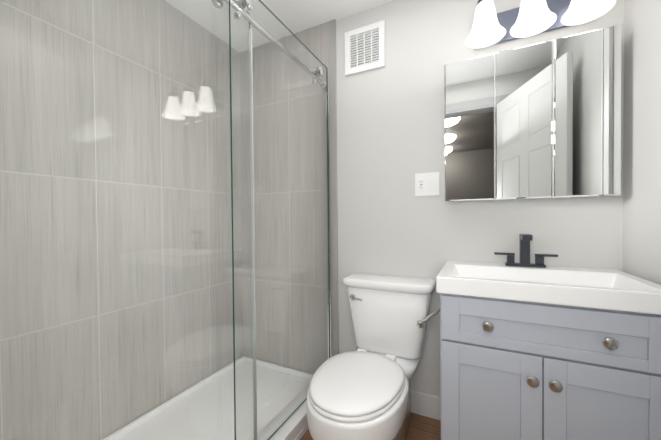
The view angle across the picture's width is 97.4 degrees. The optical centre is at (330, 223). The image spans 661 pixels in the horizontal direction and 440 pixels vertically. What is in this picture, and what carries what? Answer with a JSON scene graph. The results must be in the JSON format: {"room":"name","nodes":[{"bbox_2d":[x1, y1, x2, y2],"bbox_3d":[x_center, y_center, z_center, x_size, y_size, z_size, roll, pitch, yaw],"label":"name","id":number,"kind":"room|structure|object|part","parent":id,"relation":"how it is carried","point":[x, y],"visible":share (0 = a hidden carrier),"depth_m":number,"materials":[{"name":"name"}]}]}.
{"room":"bathroom","nodes":[
{"label":"bathroom","id":0,"kind":"room"},
{"bbox_2d":[166,0,392,51],"bbox_3d":[-0.064,-1.308,1.023,2.370,0.050,1.770,0,1,26],"label":"ceiling","id":1,"kind":"structure","parent":0,"point":[294,16],"depth_m":1.80,"materials":[{"name":"white paint"}]},
{"bbox_2d":[300,412,440,439],"bbox_3d":[-0.043,1.122,1.057,2.370,0.050,1.770,0,1,26],"label":"floor","id":2,"kind":"structure","parent":0,"point":[421,427],"depth_m":1.53,"materials":[{"name":"brown wood"}]},
{"bbox_2d":[0,0,331,439],"bbox_3d":[-0.658,0.060,1.355,0.803,2.075,1.522,0,1,26],"label":"shower","id":3,"kind":"object","parent":2,"relation":"on","point":[244,397],"visible":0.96,"depth_m":1.28,"materials":[{"name":"grey tile"}]},
{"bbox_3d":[-0.374,-0.878,1.196,0.025,0.025,1.522,0,1,26],"label":"rail","id":4,"kind":"part","parent":3,"relation":"part of","materials":[{"name":"silver metal"}]},
{"bbox_2d":[307,273,435,439],"bbox_3d":[0.197,0.699,1.360,0.490,0.783,0.784,0,1,26],"label":"toilet","id":5,"kind":"object","parent":2,"relation":"on","point":[362,391],"visible":1,"depth_m":1.34,"materials":[{"name":"white ceramic"}]},
{"bbox_3d":[0.112,0.680,1.240,0.378,0.018,0.490,0,1,26],"label":"seat","id":6,"kind":"part","parent":5,"relation":"part of","materials":[{"name":"white plastic"}]},
{"bbox_3d":[0.112,0.656,1.238,0.374,0.028,0.484,0,1,26],"label":"seat lid","id":7,"kind":"part","parent":5,"relation":"part of","materials":[{"name":"white plastic"}]},
{"bbox_3d":[0.127,0.891,1.269,0.400,0.402,0.552,0,1,26],"label":"bowl","id":8,"kind":"part","parent":5,"relation":"part of","materials":[{"name":"white ceramic"}]},
{"bbox_3d":[0.322,0.526,1.613,0.448,0.350,0.192,0,1,26],"label":"tank","id":9,"kind":"part","parent":5,"relation":"part of","materials":[{"name":"white ceramic"}]},
{"bbox_3d":[0.319,0.326,1.607,0.490,0.047,0.220,0,1,26],"label":"tank lid","id":10,"kind":"part","parent":5,"relation":"part of","materials":[{"name":"white ceramic"}]},
{"bbox_2d":[417,234,660,439],"bbox_3d":[0.793,0.569,1.225,0.785,1.036,0.500,0,1,26],"label":"bathroom vanity","id":11,"kind":"object","parent":2,"relation":"on","point":[538,349],"visible":1,"depth_m":1.01,"materials":[{"name":"gray painted wood"},{"name":"white ceramic"},{"name":"brushed metal"}]},
{"bbox_3d":[0.457,0.411,1.303,0.091,0.060,0.130,0,1,26],"label":"holder arm","id":12,"kind":"part","parent":11,"relation":"part of"},
{"bbox_3d":[0.575,0.375,1.064,0.038,0.038,0.024,0,1,26],"label":"knob","id":13,"kind":"part","parent":11,"relation":"part of","materials":[{"name":"silver metal"}]},
{"bbox_3d":[0.591,0.724,1.086,0.327,0.523,0.019,0,1,26],"label":"door","id":14,"kind":"part","parent":11,"relation":"part of","materials":[{"name":"grey wood"}]},
{"bbox_2d":[494,234,557,267],"bbox_3d":[0.902,0.125,1.343,0.250,0.152,0.107,0,1,26],"label":"faucet","id":15,"kind":"object","parent":11,"relation":"on","point":[524,239],"depth_m":1.35,"materials":[{"name":"grey metal"}]},
{"bbox_3d":[0.699,0.544,1.005,0.038,0.038,0.024,0,1,26],"label":"knob","id":16,"kind":"part","parent":11,"relation":"part of","materials":[{"name":"silver metal"}]},
{"bbox_2d":[436,261,660,314],"bbox_3d":[0.834,0.236,1.206,0.694,0.065,0.487,0,1,26],"label":"sink","id":17,"kind":"object","parent":11,"relation":"in","point":[594,290],"depth_m":1.06,"materials":[{"name":"white ceramic"}]},
{"bbox_3d":[0.736,0.368,1.007,0.658,0.171,0.019,0,1,26],"label":"drawer","id":18,"kind":"part","parent":11,"relation":"part of","materials":[{"name":"grey wood"}]},
{"bbox_3d":[0.756,0.544,0.977,0.038,0.038,0.024,0,1,26],"label":"knob","id":19,"kind":"part","parent":11,"relation":"part of","materials":[{"name":"silver metal"}]},
{"bbox_3d":[0.887,0.724,0.939,0.327,0.523,0.019,0,1,26],"label":"door","id":20,"kind":"part","parent":11,"relation":"part of","materials":[{"name":"grey wood"}]},
{"bbox_3d":[0.877,0.374,0.913,0.038,0.038,0.024,0,1,26],"label":"knob","id":21,"kind":"part","parent":11,"relation":"part of","materials":[{"name":"silver metal"}]},
{"bbox_2d":[336,0,623,396],"bbox_3d":[0.319,-0.107,1.787,2.370,2.380,0.100,0,1,26],"label":"wall","id":22,"kind":"structure","parent":0,"point":[390,129],"depth_m":1.63,"materials":[{"name":"white paint"}]},
{"bbox_2d":[0,0,242,439],"bbox_3d":[-1.092,-0.090,1.501,0.100,2.380,1.670,0,1,26],"label":"wall tiles","id":23,"kind":"structure","parent":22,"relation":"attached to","point":[133,149],"depth_m":1.42,"materials":[{"name":"grey tile"}]},
{"bbox_2d":[239,22,328,373],"bbox_3d":[-0.337,-0.105,2.051,0.760,2.380,0.012,0,1,26],"label":"wall tile","id":24,"kind":"structure","parent":22,"relation":"attached to","point":[314,40],"depth_m":2.03,"materials":[{"name":"grey tile"}]},
{"bbox_2d":[329,19,338,356],"bbox_3d":[0.023,-0.105,1.871,0.045,2.380,0.014,0,1,26],"label":"trim","id":25,"kind":"structure","parent":22,"relation":"attached to","point":[333,161],"depth_m":1.86,"materials":[{"name":"grey"}]},
{"bbox_2d":[345,20,384,75],"bbox_3d":[0.204,-1.058,1.761,0.252,0.265,0.014,0,1,26],"label":"air vent","id":26,"kind":"object","parent":22,"relation":"in","point":[364,48],"visible":1,"depth_m":1.76,"materials":[{"name":"white plastic"}]},
{"bbox_2d":[411,390,440,420],"bbox_3d":[0.342,1.021,1.733,0.643,0.125,0.014,0,1,26],"label":"baseboard","id":27,"kind":"structure","parent":22,"relation":"attached to","point":[426,405],"depth_m":1.62,"materials":[{"name":"white wood"}]},
{"bbox_2d":[415,172,439,195],"bbox_3d":[0.536,-0.218,1.614,0.130,0.128,0.009,0,1,26],"label":"electrical outlet plate","id":28,"kind":"object","parent":22,"relation":"attached to","point":[426,184],"visible":1,"depth_m":1.61,"materials":[{"name":"white plastic"}]},
{"bbox_2d":[444,24,621,201],"bbox_3d":[0.900,-0.460,1.369,0.667,0.690,0.114,0,1,26],"label":"upper cabinet","id":29,"kind":"object","parent":22,"relation":"attached to","point":[538,120],"visible":1,"depth_m":1.29,"materials":[{"name":"silver mirror"}]},
{"bbox_3d":[0.676,-0.459,1.421,0.220,0.690,0.006,0,1,26],"label":"mirror panel","id":30,"kind":"part","parent":29,"relation":"part of","materials":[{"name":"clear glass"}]},
{"bbox_3d":[0.876,-0.459,1.321,0.220,0.690,0.006,0,1,26],"label":"mirror panel","id":31,"kind":"part","parent":29,"relation":"part of","materials":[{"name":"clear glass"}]},
{"bbox_3d":[1.076,-0.460,1.222,0.220,0.690,0.006,0,1,26],"label":"mirror panel","id":32,"kind":"part","parent":29,"relation":"part of","materials":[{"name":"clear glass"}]},
{"bbox_2d":[465,0,615,48],"bbox_3d":[0.899,-0.992,1.299,0.544,0.245,0.224,0,1,26],"label":"sconce","id":33,"kind":"object","parent":22,"relation":"attached to","point":[525,19],"visible":1,"depth_m":1.32,"materials":[{"name":"chrome metal"},{"name":"frosted white glass"}]},
{"bbox_3d":[0.722,-0.957,1.359,0.060,0.108,0.060,0,1,26],"label":"bulb","id":34,"kind":"part","parent":33,"relation":"part of","materials":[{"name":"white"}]},
{"bbox_3d":[0.722,-0.949,1.359,0.172,0.162,0.172,0,1,26],"label":"lamp shade","id":35,"kind":"part","parent":33,"relation":"part of","materials":[{"name":"white glass"}]},
{"bbox_3d":[0.887,-0.957,1.276,0.060,0.108,0.060,0,1,26],"label":"bulb","id":36,"kind":"part","parent":33,"relation":"part of","materials":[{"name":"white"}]},
{"bbox_3d":[0.887,-0.950,1.276,0.172,0.162,0.172,0,1,26],"label":"lamp shade","id":37,"kind":"part","parent":33,"relation":"part of","materials":[{"name":"white glass"}]},
{"bbox_3d":[1.055,-0.957,1.193,0.060,0.108,0.060,0,1,26],"label":"bulb","id":38,"kind":"part","parent":33,"relation":"part of","materials":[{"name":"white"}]},
{"bbox_3d":[1.055,-0.950,1.193,0.172,0.162,0.172,0,1,26],"label":"lamp shade","id":39,"kind":"part","parent":33,"relation":"part of","materials":[{"name":"white glass"}]},
{"bbox_2d":[623,0,660,284],"bbox_3d":[0.940,-0.094,0.489,0.100,2.380,1.670,0,1,26],"label":"wall","id":40,"kind":"structure","parent":0,"point":[642,157],"depth_m":1.11,"materials":[{"name":"white paint"}]}
]}

